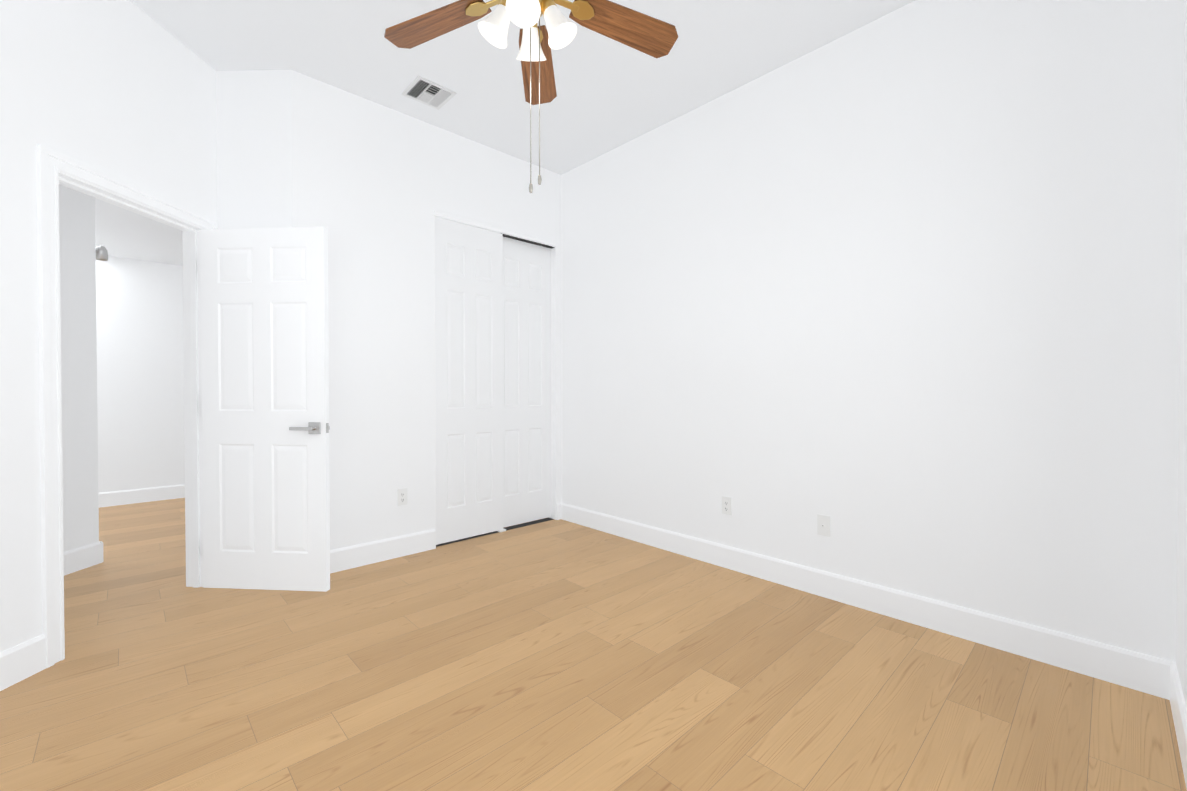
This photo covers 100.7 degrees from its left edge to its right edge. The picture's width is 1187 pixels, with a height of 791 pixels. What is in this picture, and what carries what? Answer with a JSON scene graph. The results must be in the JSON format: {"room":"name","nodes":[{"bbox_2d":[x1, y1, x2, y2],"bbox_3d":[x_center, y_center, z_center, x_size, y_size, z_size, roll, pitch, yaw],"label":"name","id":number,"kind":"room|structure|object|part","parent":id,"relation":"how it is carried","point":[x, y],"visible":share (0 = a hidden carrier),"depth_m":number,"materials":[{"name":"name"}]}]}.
{"room":"empty bedroom","nodes":[
{"label":"empty bedroom","id":0,"kind":"room"},
{"bbox_2d":[59,184,98,551],"bbox_3d":[-3.357,-0.097,1.337,0.120,2.440,3.770,0,1,1],"label":"wall","id":1,"kind":"structure","parent":0,"point":[78,365],"depth_m":3.11,"materials":[{"name":"white paint"}]},
{"bbox_2d":[95,245,107,260],"bbox_3d":[-3.353,-0.966,3.293,0.149,0.103,0.163,-1,1,-44],"label":"spotlight fixture","id":2,"kind":"object","parent":1,"relation":"attached to","point":[101,253],"visible":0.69,"depth_m":3.33,"materials":[{"name":"grey metal"}]},
{"bbox_2d":[0,0,216,652],"bbox_3d":[-2.312,-0.394,1.933,0.120,3.020,2.220,0,1,1],"label":"wall","id":3,"kind":"structure","parent":0,"point":[25,86],"depth_m":2.04,"materials":[{"name":"white paint"}]},
{"bbox_2d":[36,144,217,667],"bbox_3d":[-2.299,0.045,2.453,0.158,2.129,0.908,0,1,1],"label":"door frame","id":4,"kind":"structure","parent":3,"relation":"attached to","point":[51,164],"depth_m":2.07,"materials":[{"name":"white paint"}]},
{"bbox_2d":[200,226,329,591],"bbox_3d":[-1.851,0.079,2.779,0.746,2.030,0.131,0,1,4],"label":"entry door","id":5,"kind":"structure","parent":3,"relation":"in","point":[265,404],"depth_m":2.76,"materials":[{"name":"white paint"}]},
{"bbox_3d":[-1.573,0.181,2.758,0.189,0.066,0.131,0,1,4],"label":"handle","id":6,"kind":"part","parent":5,"relation":"part of","materials":[{"name":"grey metal"}]},
{"bbox_2d":[0,498,1186,788],"bbox_3d":[-1.764,1.039,2.550,4.620,0.140,6.454,-1,1,-44],"label":"baseboard","id":7,"kind":"structure","parent":3,"relation":"attached to","point":[1094,659],"depth_m":2.38,"materials":[{"name":"white paint"}]},
{"bbox_2d":[95,198,182,265],"bbox_3d":[-6.244,-1.383,3.510,7.940,0.080,13.000,0,1,1],"label":"ceiling","id":8,"kind":"structure","parent":0,"point":[120,232],"depth_m":4.18,"materials":[{"name":"white paint"}]},
{"bbox_2d":[96,256,184,492],"bbox_3d":[-5.104,-0.135,4.524,8.000,2.440,0.120,-1,1,-44],"label":"wall","id":9,"kind":"structure","parent":0,"point":[140,364],"depth_m":4.95,"materials":[{"name":"white paint"}]},
{"bbox_2d":[98,484,184,505],"bbox_3d":[-5.058,1.016,4.490,7.800,0.140,0.014,-1,1,-44],"label":"baseboard","id":10,"kind":"structure","parent":9,"relation":"attached to","point":[124,497],"depth_m":4.97,"materials":[{"name":"white paint"}]},
{"bbox_2d":[216,70,291,228],"bbox_3d":[-2.061,-0.406,2.977,0.570,3.020,0.120,0,1,1],"label":"wall","id":11,"kind":"structure","parent":0,"point":[254,150],"depth_m":2.90,"materials":[{"name":"white paint"}]},
{"bbox_2d":[291,70,555,549],"bbox_3d":[-1.095,-0.414,3.643,2.000,3.020,0.120,-1,1,-44],"label":"wall","id":12,"kind":"structure","parent":0,"point":[363,180],"depth_m":3.27,"materials":[{"name":"white paint"}]},
{"bbox_2d":[397,488,407,505],"bbox_3d":[-1.307,0.694,3.366,0.070,0.114,0.006,-1,1,-44],"label":"outlet","id":13,"kind":"object","parent":12,"relation":"attached to","point":[400,495],"visible":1,"depth_m":3.36,"materials":[{"name":"white plastic"}]},
{"bbox_2d":[435,217,502,544],"bbox_3d":[-0.947,-0.104,3.753,0.578,2.365,0.035,-1,1,-44],"label":"closet door","id":14,"kind":"structure","parent":12,"relation":"in","point":[469,365],"depth_m":3.73,"materials":[{"name":"white paint"}]},
{"bbox_2d":[434,216,555,529],"bbox_3d":[-0.773,-0.113,3.951,1.117,2.410,0.121,-1,1,-44],"label":"door frame","id":15,"kind":"structure","parent":12,"relation":"attached to","point":[553,383],"depth_m":4.31,"materials":[{"name":"white paint"}]},
{"bbox_2d":[434,210,556,246],"bbox_3d":[-0.765,-1.306,3.926,1.121,0.036,0.119,-1,1,-44],"label":"track rail","id":16,"kind":"object","parent":12,"relation":"attached to","point":[454,218],"visible":0.96,"depth_m":3.82,"materials":[{"name":"metal"}]},
{"bbox_2d":[503,237,550,527],"bbox_3d":[-0.596,-0.109,4.146,0.578,2.365,0.035,-1,1,-44],"label":"closet door","id":17,"kind":"structure","parent":12,"relation":"in","point":[526,382],"depth_m":4.15,"materials":[{"name":"white paint"}]},
{"bbox_2d":[503,234,553,248],"bbox_3d":[-0.543,-1.287,4.117,0.525,0.006,0.038,-1,1,-44],"label":"rail","id":18,"kind":"object","parent":12,"relation":"attached to","point":[512,237],"visible":0.86,"depth_m":4.10,"materials":[{"name":"grey metal"}]},
{"bbox_2d":[130,0,914,174],"bbox_3d":[-0.665,-1.955,2.011,4.322,0.100,4.810,-1,1,-44],"label":"ceiling","id":19,"kind":"structure","parent":0,"point":[612,94],"depth_m":2.79,"materials":[{"name":"white paint"}]},
{"bbox_2d":[401,75,456,109],"bbox_3d":[-1.043,-1.913,3.121,0.250,0.012,0.250,-1,1,-44],"label":"ceiling vent","id":20,"kind":"object","parent":19,"relation":"in","point":[420,89],"visible":1,"depth_m":3.11,"materials":[{"name":"white metal"}]},
{"bbox_2d":[384,0,677,192],"bbox_3d":[-0.208,-1.282,1.569,1.023,1.233,1.009,-1,1,-44],"label":"fan","id":21,"kind":"object","parent":19,"relation":"hanging from","point":[646,34],"visible":1,"depth_m":1.68,"materials":[{"name":"brown wood"}]},
{"bbox_3d":[-0.541,-1.284,1.697,0.379,0.006,0.136,-8,9,17],"label":"blade","id":22,"kind":"part","parent":21,"relation":"part of","materials":[{"name":"brown wood"}]},
{"bbox_3d":[-0.325,-1.207,1.598,0.105,0.123,0.103,-1,1,-44],"label":"lamp shade","id":23,"kind":"part","parent":21,"relation":"part of","materials":[{"name":"white glass"}]},
{"bbox_3d":[-0.283,-1.282,1.597,0.056,0.093,0.055,-1,1,-44],"label":"arm","id":24,"kind":"part","parent":21,"relation":"part of"},
{"bbox_3d":[-0.213,-1.205,1.488,0.103,0.123,0.105,-1,1,-44],"label":"lamp shade","id":25,"kind":"part","parent":21,"relation":"part of","materials":[{"name":"white glass"}]},
{"bbox_3d":[-0.212,-1.218,1.508,0.046,0.065,0.046,-1,1,-44],"label":"bulb","id":26,"kind":"part","parent":21,"relation":"part of","materials":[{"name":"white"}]},
{"bbox_3d":[-0.215,-1.208,1.709,0.103,0.123,0.105,-1,1,-44],"label":"lamp shade","id":27,"kind":"part","parent":21,"relation":"part of","materials":[{"name":"white glass"}]},
{"bbox_3d":[-0.192,-0.957,1.617,0.034,0.582,0.032,-1,1,-44],"label":"chain","id":28,"kind":"part","parent":21,"relation":"part of","materials":[{"name":"silver metal"}]},
{"bbox_3d":[-0.220,-1.287,1.939,0.136,0.006,0.379,-11,-7,-2],"label":"blade","id":29,"kind":"part","parent":21,"relation":"part of","materials":[{"name":"brown wood"}]},
{"bbox_3d":[-0.145,-1.282,1.599,0.056,0.093,0.055,-1,1,-44],"label":"arm","id":30,"kind":"part","parent":21,"relation":"part of"},
{"bbox_3d":[-0.124,-1.219,1.600,0.046,0.065,0.046,-1,1,-44],"label":"bulb","id":31,"kind":"part","parent":21,"relation":"part of","materials":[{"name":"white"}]},
{"bbox_3d":[-0.103,-1.207,1.600,0.105,0.123,0.103,-1,1,-44],"label":"lamp shade","id":32,"kind":"part","parent":21,"relation":"part of","materials":[{"name":"white glass"}]},
{"bbox_3d":[0.109,-1.284,1.709,0.379,0.006,0.136,8,-13,-19],"label":"blade","id":33,"kind":"part","parent":21,"relation":"part of","materials":[{"name":"brown wood"}]},
{"bbox_2d":[556,173,560,503],"bbox_3d":[-0.345,-0.423,4.356,0.070,3.020,0.120,-1,1,-44],"label":"wall","id":34,"kind":"structure","parent":0,"point":[558,339],"depth_m":4.31,"materials":[{"name":"white paint"}]},
{"bbox_2d":[0,498,1186,790],"bbox_3d":[-3.047,1.169,1.652,12.000,0.102,11.500,-1,1,-44],"label":"floor","id":35,"kind":"structure","parent":0,"point":[556,656],"depth_m":1.86,"materials":[{"name":"brown wood"}]},
{"bbox_2d":[561,0,1184,661],"bbox_3d":[0.727,-0.411,3.353,0.120,3.020,4.450,-1,1,-44],"label":"wall","id":36,"kind":"structure","parent":0,"point":[895,294],"depth_m":2.38,"materials":[{"name":"white paint"}]},
{"bbox_2d":[722,496,731,514],"bbox_3d":[0.850,0.704,3.144,0.006,0.114,0.070,-1,1,-44],"label":"outlet","id":37,"kind":"object","parent":36,"relation":"attached to","point":[728,501],"visible":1,"depth_m":3.14,"materials":[{"name":"white plastic"}]},
{"bbox_2d":[817,514,829,536],"bbox_3d":[1.264,0.715,2.704,0.015,0.114,0.070,-1,1,-44],"label":"outlet","id":38,"kind":"object","parent":36,"relation":"attached to","point":[823,525],"visible":1,"depth_m":2.71,"materials":[{"name":"white plastic"}]},
{"bbox_2d":[1176,0,1186,707],"bbox_3d":[0.827,-0.376,0.461,3.962,3.020,0.120,-1,1,-44],"label":"wall","id":39,"kind":"structure","parent":0,"point":[1181,634],"depth_m":1.70,"materials":[{"name":"white paint"}]}
]}

